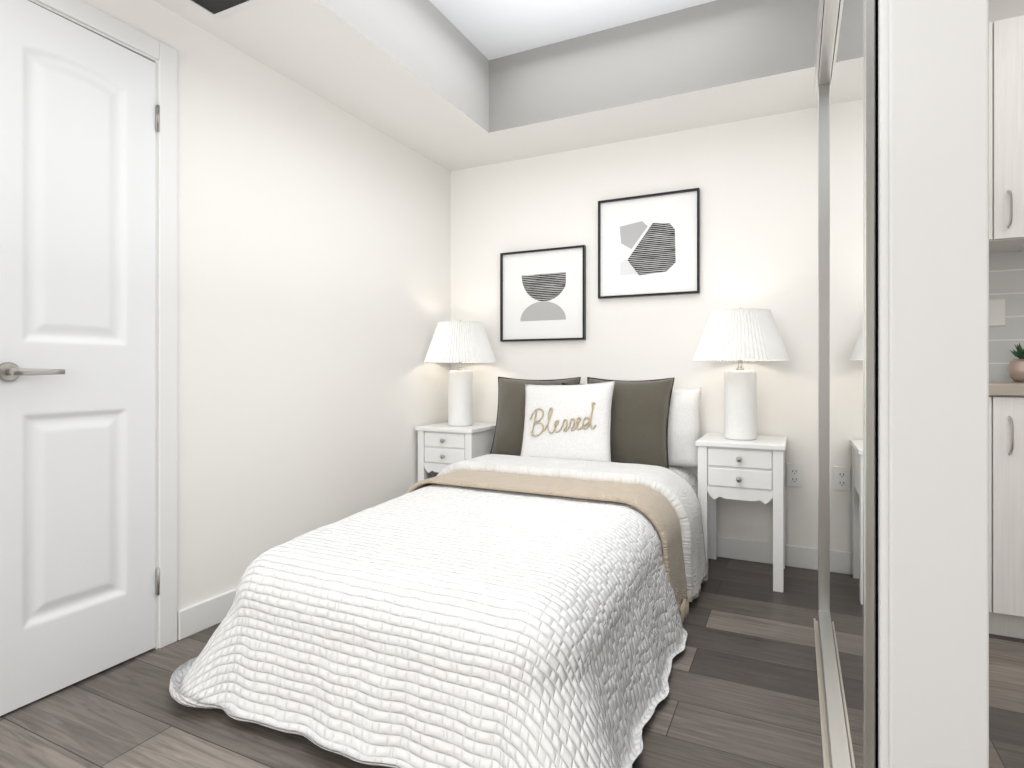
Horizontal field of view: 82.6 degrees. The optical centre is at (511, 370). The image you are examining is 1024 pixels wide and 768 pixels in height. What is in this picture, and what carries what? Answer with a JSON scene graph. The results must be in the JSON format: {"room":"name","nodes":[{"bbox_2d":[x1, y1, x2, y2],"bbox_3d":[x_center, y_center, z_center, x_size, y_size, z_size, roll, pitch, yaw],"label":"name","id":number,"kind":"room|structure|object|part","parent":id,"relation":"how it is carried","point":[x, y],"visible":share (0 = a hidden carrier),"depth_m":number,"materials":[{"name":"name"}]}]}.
{"room":"bedroom","nodes":[
{"label":"bedroom","id":0,"kind":"room"},
{"bbox_2d":[35,0,450,639],"bbox_3d":[-1.558,-0.350,1.483,0.100,2.640,5.300,0,0,26],"label":"wall","id":1,"kind":"structure","parent":0,"point":[313,268],"depth_m":2.54,"materials":[{"name":"paint"}]},
{"bbox_2d":[0,0,159,715],"bbox_3d":[-1.327,-0.052,1.801,0.093,2.028,0.500,0,0,25],"label":"closet door","id":2,"kind":"structure","parent":1,"relation":"in","point":[79,128],"depth_m":1.79,"materials":[{"name":"white paint"}]},
{"bbox_3d":[-1.371,0.005,1.664,0.058,0.055,0.146,0,0,25],"label":"handle","id":3,"kind":"part","parent":2,"relation":"part of","materials":[{"name":"grey metal"}]},
{"bbox_2d":[28,0,176,648],"bbox_3d":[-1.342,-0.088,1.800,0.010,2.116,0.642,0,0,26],"label":"door frame","id":4,"kind":"structure","parent":1,"relation":"attached to","point":[164,55],"depth_m":2.05,"materials":[{"name":"white paint"}]},
{"bbox_2d":[178,588,236,639],"bbox_3d":[-0.800,0.917,2.902,0.017,0.105,1.805,0,0,26],"label":"baseboard","id":5,"kind":"structure","parent":1,"relation":"attached to","point":[199,617],"depth_m":2.18,"materials":[{"name":"white paint"}]},
{"bbox_2d":[0,557,1023,767],"bbox_3d":[0.689,0.993,0.387,5.100,0.074,5.300,0,0,26],"label":"floor","id":6,"kind":"structure","parent":0,"point":[743,685],"depth_m":1.66,"materials":[{"name":"wood"}]},
{"bbox_2d":[169,377,707,767],"bbox_3d":[0.013,0.526,2.357,1.432,0.977,2.115,0,0,26],"label":"bed","id":7,"kind":"object","parent":6,"relation":"on","point":[525,592],"visible":0.98,"depth_m":1.64,"materials":[{"name":"white fabric"}]},
{"bbox_2d":[397,468,688,621],"bbox_3d":[0.105,0.696,2.519,1.247,0.432,0.320,0,0,26],"label":"throw","id":8,"kind":"object","parent":7,"relation":"on","point":[657,503],"depth_m":2.36,"materials":[{"name":"beige fabric"}]},
{"bbox_2d":[424,453,707,602],"bbox_3d":[0.222,0.691,2.776,1.320,0.498,0.338,0,0,26],"label":"quilt","id":9,"kind":"object","parent":7,"relation":"on","point":[672,487],"depth_m":2.58,"materials":[{"name":"white fabric"}]},
{"bbox_2d":[415,422,495,481],"bbox_3d":[-0.308,0.648,3.462,0.376,0.643,0.415,0,0,26],"label":"nightstand","id":10,"kind":"object","parent":6,"relation":"on","point":[441,446],"visible":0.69,"depth_m":3.33,"materials":[{"name":"white paint"}]},
{"bbox_2d":[424,320,496,425],"bbox_3d":[-0.306,0.013,3.456,0.431,0.626,0.431,0,0,26],"label":"lamp","id":11,"kind":"object","parent":10,"relation":"on","point":[460,342],"visible":0.98,"depth_m":3.35,"materials":[{"name":"white fabric"}]},
{"bbox_3d":[-0.306,-0.163,3.456,0.431,0.235,0.431,0,0,26],"label":"lamp shade","id":12,"kind":"part","parent":11,"relation":"part of","materials":[{"name":"white fabric"}]},
{"bbox_3d":[-0.310,-0.149,3.431,0.218,0.301,0.202,0,0,26],"label":"stem","id":13,"kind":"part","parent":11,"relation":"part of","materials":[{"name":"grey metal"}]},
{"bbox_2d":[696,433,786,592],"bbox_3d":[1.098,0.648,2.776,0.376,0.643,0.415,0,0,26],"label":"nightstand","id":14,"kind":"object","parent":6,"relation":"on","point":[749,470],"visible":0.96,"depth_m":2.62,"materials":[{"name":"white paint"}]},
{"bbox_2d":[693,307,789,439],"bbox_3d":[1.087,0.013,2.776,0.431,0.626,0.431,0,0,26],"label":"lamp","id":15,"kind":"object","parent":14,"relation":"on","point":[739,335],"visible":1,"depth_m":2.69,"materials":[{"name":"white fabric"}]},
{"bbox_3d":[1.087,-0.163,2.776,0.431,0.235,0.431,0,0,26],"label":"lamp shade","id":16,"kind":"part","parent":15,"relation":"part of","materials":[{"name":"white fabric"}]},
{"bbox_3d":[1.083,-0.149,2.752,0.218,0.301,0.202,0,0,26],"label":"stem","id":17,"kind":"part","parent":15,"relation":"part of","materials":[{"name":"grey metal"}]},
{"bbox_2d":[989,398,1023,638],"bbox_3d":[1.840,0.530,2.339,0.801,0.880,0.578,0,0,26],"label":"base cabinet","id":18,"kind":"object","parent":6,"relation":"on","point":[1006,508],"depth_m":2.06,"materials":[{"name":"white wood"}]},
{"bbox_2d":[989,382,1023,397],"bbox_3d":[2.272,0.070,2.117,1.772,0.040,0.598,0,0,26],"label":"countertop","id":19,"kind":"structure","parent":18,"relation":"on","point":[996,389],"depth_m":2.05,"materials":[{"name":"beige stone"}]},
{"bbox_2d":[1008,343,1023,381],"bbox_3d":[2.087,-0.036,2.375,0.104,0.170,0.104,0,0,26],"label":"succulent plant","id":20,"kind":"object","parent":19,"relation":"on","point":[1016,370],"visible":1,"depth_m":2.37,"materials":[{"name":"green plant"}]},
{"bbox_3d":[2.087,0.002,2.375,0.104,0.095,0.104,0,0,26],"label":"pot","id":21,"kind":"part","parent":20,"relation":"part of","materials":[{"name":"pink ceramic"}]},
{"bbox_3d":[1.748,0.230,2.043,0.009,0.138,0.039,0,0,26],"label":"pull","id":22,"kind":"part","parent":18,"relation":"part of","materials":[{"name":"grey metal"}]},
{"bbox_2d":[429,0,715,59],"bbox_3d":[0.667,-1.720,0.342,5.100,0.100,5.400,0,0,26],"label":"ceiling","id":23,"kind":"structure","parent":0,"point":[491,29],"depth_m":2.76,"materials":[{"name":"paint"}]},
{"bbox_2d":[154,0,521,170],"bbox_3d":[-1.305,-1.475,1.304,0.510,0.390,5.200,0,0,26],"label":"ceiling","id":24,"kind":"structure","parent":23,"relation":"attached to","point":[413,75],"depth_m":2.56,"materials":[{"name":"paint"}]},
{"bbox_2d":[186,0,259,17],"bbox_3d":[-1.013,-1.276,1.840,0.337,0.008,0.424,0,0,26],"label":"access panel","id":25,"kind":"object","parent":24,"relation":"attached to","point":[215,8],"visible":1,"depth_m":2.03,"materials":[{"name":"black"}]},
{"bbox_2d":[489,0,818,158],"bbox_3d":[0.697,-1.475,2.981,1.618,0.390,0.430,0,0,26],"label":"ceiling soffit","id":26,"kind":"structure","parent":23,"relation":"attached to","point":[716,62],"depth_m":2.81,"materials":[{"name":"paint"}]},
{"bbox_2d":[451,0,1023,547],"bbox_3d":[1.829,-0.350,2.724,5.100,2.640,0.100,0,0,26],"label":"wall","id":27,"kind":"structure","parent":0,"point":[755,180],"depth_m":3.08,"materials":[{"name":"paint"}]},
{"bbox_2d":[500,245,585,341],"bbox_3d":[0.176,-0.445,3.457,0.540,0.540,0.028,0,0,26],"label":"picture","id":28,"kind":"object","parent":27,"relation":"attached to","point":[542,294],"visible":1,"depth_m":3.45,"materials":[{"name":"grey paper"}]},
{"bbox_2d":[598,188,699,298],"bbox_3d":[0.738,-0.680,3.183,0.550,0.550,0.028,0,0,26],"label":"picture","id":29,"kind":"object","parent":27,"relation":"attached to","point":[648,244],"visible":0.96,"depth_m":3.18,"materials":[{"name":"grey paper"}]},
{"bbox_2d":[717,536,817,569],"bbox_3d":[0.558,0.917,3.279,2.128,0.105,0.017,0,0,26],"label":"baseboard","id":30,"kind":"structure","parent":27,"relation":"attached to","point":[732,548],"depth_m":2.93,"materials":[{"name":"white paint"}]},
{"bbox_2d":[787,463,801,486],"bbox_3d":[1.394,0.518,2.876,0.070,0.115,0.006,0,0,26],"label":"outlet","id":31,"kind":"object","parent":27,"relation":"attached to","point":[794,467],"visible":1,"depth_m":2.87,"materials":[{"name":"white plastic"}]},
{"bbox_2d":[989,251,1023,381],"bbox_3d":[2.402,-0.230,2.384,1.772,0.560,0.008,0,0,26],"label":"tile backsplash","id":32,"kind":"structure","parent":27,"relation":"attached to","point":[1006,275],"depth_m":2.51,"materials":[{"name":"grey tile"}]},
{"bbox_2d":[989,299,1005,325],"bbox_3d":[2.094,-0.250,2.525,0.070,0.115,0.008,0,0,26],"label":"light switch","id":33,"kind":"object","parent":32,"relation":"attached to","point":[997,312],"visible":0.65,"depth_m":2.52,"materials":[{"name":"white plastic"}]},
{"bbox_2d":[989,15,1023,252],"bbox_3d":[1.926,-0.940,2.441,0.866,0.860,0.318,0,0,26],"label":"upper cabinet","id":34,"kind":"object","parent":27,"relation":"attached to","point":[1006,135],"visible":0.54,"depth_m":2.25,"materials":[{"name":"white wood"}]},
{"bbox_3d":[1.921,-0.625,2.248,0.009,0.148,0.039,0,0,26],"label":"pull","id":35,"kind":"part","parent":34,"relation":"part of","materials":[{"name":"grey metal"}]},
{"bbox_2d":[876,0,877,767],"bbox_3d":[1.072,-0.350,1.797,0.096,2.640,2.230,0,0,26],"label":"wall","id":36,"kind":"structure","parent":0,"point":[876,383],"depth_m":1.03,"materials":[{"name":"paint"}]},
{"bbox_2d":[815,0,875,767],"bbox_3d":[0.527,-0.107,0.861,0.064,2.119,3.110,0,0,26],"label":"mirror door","id":37,"kind":"structure","parent":36,"relation":"in","point":[845,69],"depth_m":1.19,"materials":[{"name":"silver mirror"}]},
{"bbox_2d":[878,0,988,767],"bbox_3d":[0.587,-0.068,0.823,0.120,2.075,0.086,0,0,26],"label":"wall","id":38,"kind":"structure","parent":36,"relation":"attached to","point":[933,383],"depth_m":0.79,"materials":[{"name":"white paint"}]}
]}

